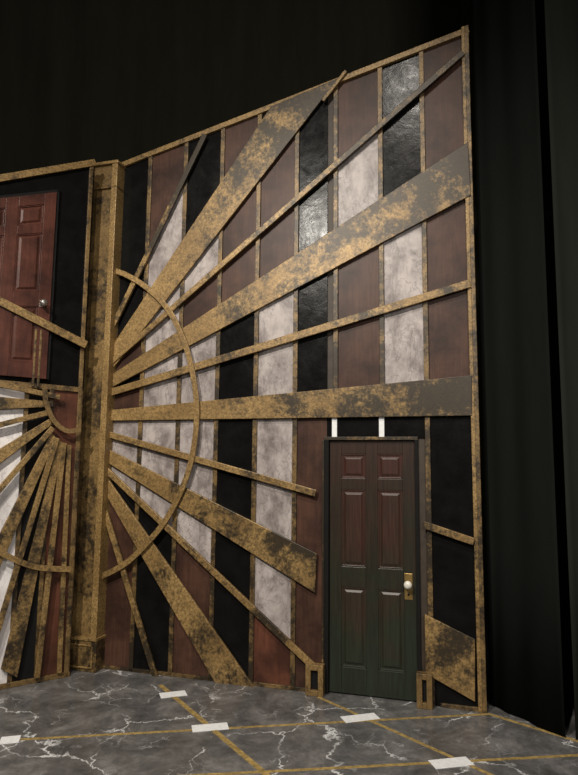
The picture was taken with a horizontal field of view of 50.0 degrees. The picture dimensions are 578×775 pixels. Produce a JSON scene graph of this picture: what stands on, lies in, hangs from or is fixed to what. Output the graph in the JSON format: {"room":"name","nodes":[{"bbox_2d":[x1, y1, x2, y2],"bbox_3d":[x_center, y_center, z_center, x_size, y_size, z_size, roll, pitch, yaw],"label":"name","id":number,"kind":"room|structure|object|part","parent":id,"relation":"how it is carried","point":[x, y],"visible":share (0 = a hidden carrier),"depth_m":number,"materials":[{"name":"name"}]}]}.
{"room":"theater stage","nodes":[
{"label":"theater stage","id":0,"kind":"room"},
{"bbox_2d":[0,619,577,774],"bbox_3d":[-0.021,2.157,2.257,14.000,0.100,13.000,1,-7,0],"label":"floor","id":1,"kind":"structure","parent":0,"point":[105,701],"depth_m":4.22,"materials":[{"name":"grey stone"}]},
{"bbox_2d":[0,735,20,743],"bbox_3d":[-1.825,2.304,4.056,0.121,0.003,0.110,2,-7,-15],"label":"tape","id":2,"kind":"object","parent":1,"relation":"on","point":[8,739],"visible":1,"depth_m":4.06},
{"bbox_2d":[70,160,125,672],"bbox_3d":[-1.770,0.162,5.786,0.327,4.673,0.260,-1,-7,16],"label":"column","id":3,"kind":"structure","parent":1,"relation":"on","point":[87,652],"depth_m":5.67,"materials":[{"name":"gold metal"}]},
{"bbox_2d":[159,690,186,697],"bbox_3d":[-0.912,2.413,4.876,0.204,0.003,0.110,3,-7,-20],"label":"tape","id":4,"kind":"object","parent":1,"relation":"on","point":[174,693],"visible":1,"depth_m":4.87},
{"bbox_2d":[191,722,228,731],"bbox_3d":[-0.544,2.344,4.278,0.248,0.003,0.110,2,-7,-13],"label":"tape","id":5,"kind":"object","parent":1,"relation":"on","point":[215,726],"visible":1,"depth_m":4.27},
{"bbox_2d":[158,684,270,774],"bbox_3d":[-0.499,2.337,4.210,0.040,0.002,2.077,5,-8,-32],"label":"painted line","id":6,"kind":"object","parent":1,"relation":"on","point":[222,737],"visible":1,"depth_m":4.10,"materials":[{"name":"gold metal"}]},
{"bbox_2d":[19,713,488,740],"bbox_3d":[-0.444,2.344,4.265,3.887,0.001,0.030,2,-7,-9],"label":"painted line","id":7,"kind":"object","parent":1,"relation":"on","point":[184,730],"visible":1,"depth_m":4.30,"materials":[{"name":"gold metal"}]},
{"bbox_2d":[0,0,570,618],"bbox_3d":[0.018,-1.901,7.888,13.002,9.290,0.065,1,-7,0],"label":"stage curtain","id":8,"kind":"object","parent":1,"relation":"on","point":[81,80],"visible":0.19,"depth_m":8.16,"materials":[{"name":"black fabric"}]},
{"bbox_2d":[305,663,324,696],"bbox_3d":[0.207,2.311,4.910,0.144,0.235,0.068,-1,-7,16],"label":"plinth block","id":9,"kind":"object","parent":1,"relation":"on","point":[314,673],"visible":1,"depth_m":4.89,"materials":[{"name":"gold metal"}]},
{"bbox_2d":[340,713,379,722],"bbox_3d":[0.512,2.377,4.462,0.265,0.003,0.110,3,-7,-17],"label":"tape","id":10,"kind":"object","parent":1,"relation":"on","point":[368,716],"visible":1,"depth_m":4.46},
{"bbox_2d":[327,92,427,671],"bbox_3d":[-0.115,-0.260,5.440,3.261,5.461,0.088,-1,-7,16],"label":"backing","id":11,"kind":"object","parent":1,"relation":"on","point":[421,441],"visible":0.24,"depth_m":4.96,"materials":[{"name":"brown wood"}]},
{"bbox_2d":[104,37,477,706],"bbox_3d":[-0.116,-0.268,5.388,3.289,5.463,0.012,-1,-7,16],"label":"panels","id":12,"kind":"object","parent":11,"relation":"attached to","point":[454,604],"visible":0.59,"depth_m":5.32,"materials":[{"name":"multicoloured stone"}]},
{"bbox_2d":[103,27,477,711],"bbox_3d":[-0.106,-0.280,5.365,3.331,5.483,0.033,-1,-7,16],"label":"batten","id":13,"kind":"object","parent":12,"relation":"attached to","point":[420,49],"visible":0.83,"depth_m":5.35,"materials":[{"name":"gold metal"}]},
{"bbox_2d":[102,50,474,701],"bbox_3d":[-0.152,-0.139,5.327,3.362,5.331,0.056,-1,-7,16],"label":"sunburst ornament","id":14,"kind":"object","parent":13,"relation":"attached to","point":[449,652],"visible":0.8,"depth_m":5.34,"materials":[{"name":"gold metal"}]},
{"bbox_2d":[332,417,383,436],"bbox_3d":[0.567,0.306,5.107,0.433,0.200,0.012,-1,-7,16],"label":"blocks","id":15,"kind":"object","parent":12,"relation":"attached to","point":[381,419],"visible":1,"depth_m":5.06},
{"bbox_2d":[322,437,421,700],"bbox_3d":[0.648,1.414,4.954,0.780,2.035,0.118,-1,-7,16],"label":"door","id":16,"kind":"structure","parent":11,"relation":"attached to","point":[371,634],"depth_m":4.97,"materials":[{"name":"paint"}]},
{"bbox_3d":[0.928,1.566,4.830,0.066,0.121,0.072,-1,-7,16],"label":"knob","id":17,"kind":"part","parent":16,"relation":"part of","materials":[{"name":"white ceramic"}]},
{"bbox_2d":[404,573,412,599],"bbox_3d":[0.939,1.563,4.868,0.064,0.200,0.006,-1,-7,16],"label":"lock plate","id":18,"kind":"object","parent":16,"relation":"attached to","point":[407,577],"visible":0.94,"depth_m":4.86,"materials":[{"name":"gold metal"}]},
{"bbox_2d":[185,754,577,774],"bbox_3d":[0.104,2.282,3.704,4.329,0.001,0.030,1,-7,-7],"label":"painted line","id":19,"kind":"object","parent":1,"relation":"on","point":[567,755],"visible":1,"depth_m":3.75,"materials":[{"name":"gold metal"}]},
{"bbox_2d":[317,697,493,774],"bbox_3d":[0.843,2.336,4.095,0.030,0.001,1.962,6,-9,-38],"label":"painted line","id":20,"kind":"object","parent":1,"relation":"on","point":[321,698],"visible":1,"depth_m":4.15,"materials":[{"name":"gold metal"}]},
{"bbox_2d":[416,671,432,709],"bbox_3d":[1.024,2.284,4.677,0.116,0.250,0.068,-1,-7,16],"label":"plinth block","id":21,"kind":"object","parent":1,"relation":"on","point":[424,681],"visible":1,"depth_m":4.65,"materials":[{"name":"gold metal"}]},
{"bbox_2d":[428,756,473,768],"bbox_3d":[0.995,2.302,3.804,0.254,0.003,0.110,2,-7,-13],"label":"tape","id":22,"kind":"object","parent":1,"relation":"on","point":[457,761],"visible":1,"depth_m":3.80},
{"bbox_2d":[461,25,486,712],"bbox_3d":[1.473,-0.322,4.963,0.062,5.500,0.135,-1,-7,16],"label":"end post","id":23,"kind":"object","parent":1,"relation":"on","point":[472,323],"visible":1,"depth_m":4.85,"materials":[{"name":"gold metal"}]},
{"bbox_2d":[471,0,565,736],"bbox_3d":[1.734,-2.085,4.976,0.029,8.990,0.645,4,-8,-28],"label":"stage curtain","id":24,"kind":"object","parent":1,"relation":"on","point":[526,665],"visible":1,"depth_m":4.72,"materials":[{"name":"black fabric"}]},
{"bbox_2d":[488,713,577,741],"bbox_3d":[1.722,2.372,4.312,0.705,0.001,0.035,-6,-10,44],"label":"painted line","id":25,"kind":"object","parent":1,"relation":"on","point":[494,715],"visible":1,"depth_m":4.33,"materials":[{"name":"gold metal"}]},
{"bbox_2d":[544,0,577,738],"bbox_3d":[2.819,-2.091,4.835,1.763,8.990,0.043,2,-7,-11],"label":"stage curtain","id":26,"kind":"object","parent":1,"relation":"on","point":[561,16],"visible":1,"depth_m":4.58,"materials":[{"name":"fabric"}]},
{"bbox_3d":[-2.807,0.088,4.927,2.292,4.594,0.089,6,-8,-36],"label":"backing","id":27,"kind":"object","parent":1,"relation":"on","visible":0},
{"bbox_2d":[0,166,94,683],"bbox_3d":[-2.777,0.079,4.887,2.292,4.604,0.014,6,-9,-36],"label":"panels","id":28,"kind":"object","parent":27,"relation":"attached to","point":[73,184],"visible":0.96,"depth_m":5.39,"materials":[{"name":"black paint"}]},
{"bbox_2d":[0,189,59,379],"bbox_3d":[-2.365,-0.960,5.224,0.770,1.728,0.123,6,-8,-36],"label":"door","id":29,"kind":"structure","parent":28,"relation":"attached to","point":[28,221],"depth_m":5.32,"materials":[{"name":"brown wood"}]},
{"bbox_3d":[-2.117,-0.728,5.346,0.066,0.066,0.072,6,-8,-36],"label":"knob","id":30,"kind":"part","parent":29,"relation":"part of","materials":[{"name":"silver metal"}]},
{"bbox_2d":[0,159,96,689],"bbox_3d":[-2.760,0.068,4.864,2.315,4.620,0.051,6,-8,-36],"label":"batten","id":31,"kind":"object","parent":28,"relation":"attached to","point":[90,164],"visible":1,"depth_m":5.35,"materials":[{"name":"gold metal"}]},
{"bbox_2d":[0,297,87,678],"bbox_3d":[-2.396,0.673,5.026,1.412,3.366,0.065,6,-8,-36],"label":"sunburst ornament","id":32,"kind":"object","parent":31,"relation":"attached to","point":[54,451],"visible":1,"depth_m":5.19,"materials":[{"name":"gold metal"}]}
]}

